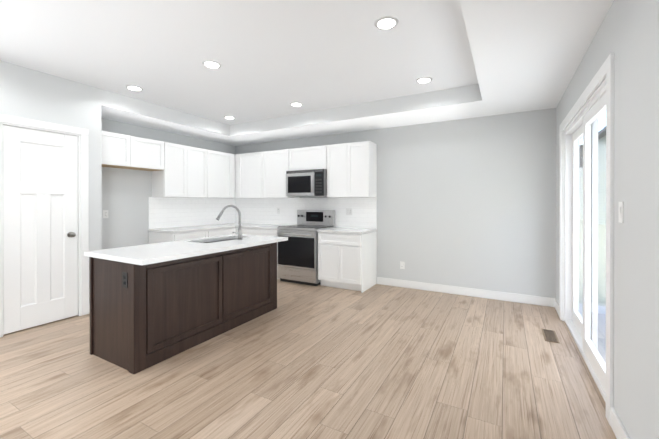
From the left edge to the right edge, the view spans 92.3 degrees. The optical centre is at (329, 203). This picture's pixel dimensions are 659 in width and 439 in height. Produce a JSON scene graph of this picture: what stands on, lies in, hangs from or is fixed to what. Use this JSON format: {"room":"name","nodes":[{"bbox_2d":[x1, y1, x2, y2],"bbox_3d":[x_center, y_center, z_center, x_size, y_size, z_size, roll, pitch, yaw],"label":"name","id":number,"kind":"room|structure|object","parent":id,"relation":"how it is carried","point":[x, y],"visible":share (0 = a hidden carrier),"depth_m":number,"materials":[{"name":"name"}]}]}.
{"room":"kitchen","nodes":[
{"label":"kitchen","id":0,"kind":"room"},
{"bbox_2d":[0,60,101,303],"bbox_3d":[-3.975,-0.044,2.367,0.640,2.700,3.770,0,0,29],"label":"wall","id":1,"kind":"structure","parent":0,"point":[28,93],"depth_m":3.54,"materials":[{"name":"white paint"}]},
{"bbox_2d":[3,125,77,334],"bbox_3d":[-3.047,0.258,3.369,0.104,2.067,0.641,0,0,29],"label":"pantry door","id":2,"kind":"structure","parent":1,"relation":"in","point":[40,227],"depth_m":3.35,"materials":[{"name":"white wood"}]},
{"bbox_2d":[0,114,88,337],"bbox_3d":[-3.093,0.216,3.402,0.137,2.175,0.815,0,0,29],"label":"door frame","id":3,"kind":"structure","parent":1,"relation":"attached to","point":[83,260],"depth_m":3.66,"materials":[{"name":"white wood"}]},
{"bbox_2d":[102,118,235,248],"bbox_3d":[-3.672,-0.098,3.726,0.150,2.800,6.740,0,0,29],"label":"wall","id":4,"kind":"structure","parent":0,"point":[126,194],"depth_m":4.77,"materials":[{"name":"white paint"}]},
{"bbox_2d":[103,210,107,217],"bbox_3d":[-3.166,0.150,4.475,0.007,0.115,0.070,0,0,29],"label":"outlet","id":5,"kind":"object","parent":4,"relation":"attached to","point":[105,213],"visible":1,"depth_m":4.47,"materials":[{"name":"white plastic"}]},
{"bbox_2d":[102,131,137,168],"bbox_3d":[-3.054,-0.739,4.339,0.330,0.440,0.566,0,0,29],"label":"upper cabinet","id":6,"kind":"object","parent":4,"relation":"attached to","point":[118,150],"depth_m":4.34,"materials":[{"name":"white wood"}]},
{"bbox_2d":[126,137,161,170],"bbox_3d":[-2.835,-0.740,4.732,0.330,0.440,0.567,0,0,29],"label":"upper cabinet","id":7,"kind":"object","parent":4,"relation":"attached to","point":[149,150],"depth_m":4.70,"materials":[{"name":"white wood"}]},
{"bbox_2d":[152,141,189,197],"bbox_3d":[-2.602,-0.531,5.153,0.330,0.860,0.520,0,0,29],"label":"upper cabinet","id":8,"kind":"object","parent":4,"relation":"attached to","point":[180,171],"depth_m":5.04,"materials":[{"name":"white wood"}]},
{"bbox_2d":[149,197,236,228],"bbox_3d":[-2.418,0.152,5.811,0.012,0.508,1.830,0,0,29],"label":"backsplash","id":9,"kind":"structure","parent":4,"relation":"attached to","point":[165,212],"depth_m":5.64,"materials":[{"name":"tile"}]},
{"bbox_2d":[190,147,209,197],"bbox_3d":[-2.406,-0.532,5.505,0.330,0.860,0.520,0,0,29],"label":"upper cabinet","id":10,"kind":"object","parent":4,"relation":"attached to","point":[199,157],"depth_m":5.47,"materials":[{"name":"white wood"}]},
{"bbox_2d":[210,151,233,197],"bbox_3d":[-2.183,-0.533,5.907,0.330,0.860,0.646,0,0,29],"label":"upper cabinet","id":11,"kind":"object","parent":4,"relation":"attached to","point":[221,163],"depth_m":5.90,"materials":[{"name":"white wood"}]},
{"bbox_2d":[0,0,477,124],"bbox_3d":[-1.166,-1.444,2.416,5.800,0.100,6.890,0,0,29],"label":"ceiling","id":12,"kind":"structure","parent":0,"point":[274,58],"depth_m":2.87,"materials":[{"name":"white paint"}]},
{"bbox_2d":[126,85,142,90],"bbox_3d":[-2.360,-1.394,3.829,0.184,0.008,0.184,0,0,29],"label":"recessed light","id":13,"kind":"object","parent":12,"relation":"in","point":[133,87],"visible":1,"depth_m":3.82,"materials":[{"name":"white plastic"}]},
{"bbox_2d":[202,60,221,67],"bbox_3d":[-1.180,-1.393,3.173,0.184,0.008,0.184,0,0,29],"label":"recessed light","id":14,"kind":"object","parent":12,"relation":"in","point":[210,64],"visible":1,"depth_m":3.16,"materials":[{"name":"white plastic"}]},
{"bbox_2d":[290,102,302,105],"bbox_3d":[-0.466,-1.396,4.458,0.184,0.008,0.184,0,0,29],"label":"recessed light","id":15,"kind":"object","parent":12,"relation":"in","point":[296,104],"visible":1,"depth_m":4.45,"materials":[{"name":"white plastic"}]},
{"bbox_2d":[375,16,398,29],"bbox_3d":[0.440,-1.391,2.445,0.184,0.008,0.184,0,0,29],"label":"recessed light","id":16,"kind":"object","parent":12,"relation":"in","point":[386,22],"visible":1,"depth_m":2.43,"materials":[{"name":"white"}]},
{"bbox_2d":[416,77,432,82],"bbox_3d":[1.071,-1.393,3.581,0.184,0.008,0.184,0,0,29],"label":"recessed light","id":17,"kind":"object","parent":12,"relation":"in","point":[424,79],"visible":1,"depth_m":3.57,"materials":[{"name":"white plastic"}]},
{"bbox_2d":[0,279,616,438],"bbox_3d":[-1.166,1.356,2.423,5.800,0.100,6.890,0,0,29],"label":"floor","id":18,"kind":"structure","parent":0,"point":[376,361],"depth_m":2.36,"materials":[{"name":"brown wood"}]},
{"bbox_2d":[89,242,276,373],"bbox_3d":[-1.371,0.878,3.336,0.694,0.850,1.734,0,0,29],"label":"base cabinet","id":19,"kind":"object","parent":18,"relation":"on","point":[143,317],"visible":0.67,"depth_m":2.73,"materials":[{"name":"brown wood"}]},
{"bbox_2d":[84,234,287,264],"bbox_3d":[-1.313,0.432,3.303,0.855,0.038,1.780,0,0,29],"label":"countertop","id":20,"kind":"structure","parent":19,"relation":"on","point":[146,254],"depth_m":2.92,"materials":[{"name":"white stone"}]},
{"bbox_2d":[203,238,233,242],"bbox_3d":[-1.257,0.590,3.679,0.356,0.276,0.716,0,0,29],"label":"sink basin","id":21,"kind":"object","parent":20,"relation":"in","point":[218,240],"visible":0.02,"depth_m":3.87,"materials":[{"name":"silver metal"}]},
{"bbox_2d":[216,205,241,239],"bbox_3d":[-1.149,0.213,3.627,0.283,0.397,0.163,0,0,29],"label":"gooseneck faucet","id":22,"kind":"object","parent":20,"relation":"on","point":[239,232],"visible":1,"depth_m":3.61,"materials":[{"name":"silver metal"}]},
{"bbox_2d":[149,228,234,243],"bbox_3d":[-2.294,0.873,5.411,0.620,0.850,1.249,0,0,29],"label":"base cabinet","id":23,"kind":"object","parent":18,"relation":"on","point":[155,237],"visible":0.21,"depth_m":4.98,"materials":[{"name":"white"}]},
{"bbox_2d":[148,223,250,233],"bbox_3d":[-2.146,0.426,5.663,0.630,0.038,1.868,0,0,29],"label":"countertop","id":24,"kind":"structure","parent":23,"relation":"on","point":[173,230],"depth_m":5.19,"materials":[{"name":"white stone"}]},
{"bbox_2d":[241,228,279,278],"bbox_3d":[-1.144,0.872,5.822,0.996,0.850,0.620,0,0,29],"label":"base cabinet","id":25,"kind":"object","parent":18,"relation":"on","point":[263,232],"depth_m":5.51,"materials":[{"name":"white wood"}]},
{"bbox_2d":[235,224,285,229],"bbox_3d":[-1.140,0.426,5.812,0.984,0.038,0.632,0,0,29],"label":"countertop","id":26,"kind":"structure","parent":25,"relation":"on","point":[249,226],"depth_m":5.63,"materials":[{"name":"white stone"}]},
{"bbox_2d":[277,210,334,285],"bbox_3d":[-0.401,0.706,5.344,0.754,1.185,0.714,0,0,29],"label":"range","id":27,"kind":"object","parent":18,"relation":"on","point":[297,256],"visible":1,"depth_m":5.11,"materials":[{"name":"silver metal"}]},
{"bbox_2d":[318,232,376,292],"bbox_3d":[0.287,0.874,5.027,0.745,0.850,0.620,0,0,29],"label":"base cabinet","id":28,"kind":"object","parent":18,"relation":"on","point":[347,261],"depth_m":4.77,"materials":[{"name":"white wood"}]},
{"bbox_2d":[317,227,376,234],"bbox_3d":[0.291,0.428,5.019,0.760,0.038,0.628,0,0,29],"label":"countertop","id":29,"kind":"structure","parent":28,"relation":"on","point":[341,230],"depth_m":4.83,"materials":[{"name":"white stone"}]},
{"bbox_2d":[542,329,559,342],"bbox_3d":[2.172,1.300,3.114,0.115,0.006,0.320,0,0,29],"label":"floor vent","id":30,"kind":"object","parent":18,"relation":"in","point":[550,335],"visible":1,"depth_m":3.09,"materials":[{"name":"brown metal"}]},
{"bbox_2d":[101,0,613,145],"bbox_3d":[-1.166,-1.294,2.416,5.500,0.200,6.590,0,0,29],"label":"ceiling","id":31,"kind":"structure","parent":0,"point":[527,55],"depth_m":3.54,"materials":[{"name":"white paint"}]},
{"bbox_2d":[236,108,555,297],"bbox_3d":[0.470,-0.102,5.365,5.800,2.800,0.150,0,0,29],"label":"wall","id":32,"kind":"structure","parent":0,"point":[469,202],"depth_m":4.46,"materials":[{"name":"white paint"}]},
{"bbox_2d":[234,154,245,198],"bbox_3d":[-1.848,-0.534,6.370,0.463,0.860,0.320,0,0,29],"label":"upper cabinet","id":33,"kind":"object","parent":32,"relation":"attached to","point":[238,157],"depth_m":6.14,"materials":[{"name":"white wood"}]},
{"bbox_2d":[242,151,269,197],"bbox_3d":[-1.406,-0.534,6.130,0.667,0.860,0.330,0,0,29],"label":"upper cabinet","id":34,"kind":"object","parent":32,"relation":"attached to","point":[253,164],"depth_m":5.96,"materials":[{"name":"white wood"}]},
{"bbox_2d":[266,149,295,196],"bbox_3d":[-0.929,-0.533,5.865,0.670,0.860,0.330,0,0,29],"label":"upper cabinet","id":35,"kind":"object","parent":32,"relation":"attached to","point":[277,161],"depth_m":5.69,"materials":[{"name":"white wood"}]},
{"bbox_2d":[237,197,376,228],"bbox_3d":[-0.606,0.152,5.870,3.125,0.508,0.010,0,0,29],"label":"backsplash","id":36,"kind":"structure","parent":32,"relation":"attached to","point":[364,209],"depth_m":5.78,"materials":[{"name":"tile"}]},
{"bbox_2d":[346,208,351,214],"bbox_3d":[0.331,0.138,5.342,0.116,0.115,0.007,0,0,29],"label":"outlet","id":37,"kind":"object","parent":36,"relation":"attached to","point":[348,211],"visible":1,"depth_m":5.34,"materials":[{"name":"white plastic"}]},
{"bbox_2d":[290,145,325,170],"bbox_3d":[-0.303,-0.765,5.516,0.763,0.395,0.330,0,0,29],"label":"upper cabinet","id":38,"kind":"object","parent":32,"relation":"attached to","point":[305,158],"depth_m":5.37,"materials":[{"name":"white wood"}]},
{"bbox_2d":[286,169,326,196],"bbox_3d":[-0.341,-0.344,5.448,0.752,0.435,0.469,0,0,29],"label":"microwave","id":39,"kind":"object","parent":38,"relation":"attached to","point":[304,183],"visible":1,"depth_m":5.26,"materials":[{"name":"silver metal"}]},
{"bbox_2d":[326,143,349,196],"bbox_3d":[0.220,-0.531,5.227,0.432,0.860,0.330,0,0,29],"label":"upper cabinet","id":40,"kind":"object","parent":32,"relation":"attached to","point":[337,155],"depth_m":5.09,"materials":[{"name":"white wood"}]},
{"bbox_2d":[350,141,376,196],"bbox_3d":[0.494,-0.531,5.074,0.432,0.860,0.330,0,0,29],"label":"upper cabinet","id":41,"kind":"object","parent":32,"relation":"attached to","point":[351,168],"depth_m":4.92,"materials":[{"name":"white wood"}]},
{"bbox_2d":[400,261,404,268],"bbox_3d":[1.132,0.959,4.911,0.070,0.115,0.007,0,0,29],"label":"outlet","id":42,"kind":"object","parent":32,"relation":"attached to","point":[402,265],"visible":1,"depth_m":4.91,"materials":[{"name":"white plastic"}]},
{"bbox_2d":[377,277,553,306],"bbox_3d":[1.801,1.243,4.535,2.365,0.115,0.017,0,0,29],"label":"baseboard","id":43,"kind":"structure","parent":32,"relation":"attached to","point":[489,294],"depth_m":4.43,"materials":[{"name":"white wood"}]},
{"bbox_2d":[556,0,658,438],"bbox_3d":[1.304,-0.091,1.048,0.150,2.800,6.890,0,0,29],"label":"wall","id":44,"kind":"structure","parent":0,"point":[627,34],"depth_m":1.56,"materials":[{"name":"white paint"}]},
{"bbox_2d":[554,298,558,315],"bbox_3d":[2.725,1.245,3.779,0.014,0.115,0.400,0,0,29],"label":"baseboard","id":45,"kind":"structure","parent":44,"relation":"attached to","point":[556,305],"depth_m":3.81,"materials":[{"name":"white wood"}]},
{"bbox_2d":[559,53,613,424],"bbox_3d":[2.198,0.210,2.697,0.147,2.190,2.000,0,0,29],"label":"sliding glass door","id":46,"kind":"structure","parent":44,"relation":"in","point":[583,259],"depth_m":2.55,"materials":[{"name":"white glass"}]},
{"bbox_2d":[610,407,629,438],"bbox_3d":[0.652,1.254,0.046,0.014,0.115,4.140,0,0,29],"label":"baseboard","id":47,"kind":"structure","parent":44,"relation":"attached to","point":[618,428],"depth_m":1.75,"materials":[{"name":"white wood"}]},
{"bbox_2d":[618,202,623,222],"bbox_3d":[1.591,0.048,1.730,0.010,0.115,0.070,0,0,29],"label":"light switch","id":48,"kind":"object","parent":44,"relation":"attached to","point":[621,212],"visible":1,"depth_m":1.71,"materials":[{"name":"white plastic"}]},
{"label":"outside","id":49,"kind":"structure","parent":0,"visible":0},
{"bbox_2d":[603,225,605,287],"bbox_3d":[32.314,1.441,16.320,39.240,0.260,100.000,0,0,29],"label":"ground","id":50,"kind":"structure","parent":49,"point":[604,228],"depth_m":9.38,"materials":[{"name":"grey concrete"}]},
{"bbox_2d":[603,126,605,224],"bbox_3d":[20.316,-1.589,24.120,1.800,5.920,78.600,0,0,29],"label":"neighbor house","id":51,"kind":"structure","parent":50,"relation":"on","point":[604,198],"depth_m":20.21,"materials":[{"name":"white"}]}
]}

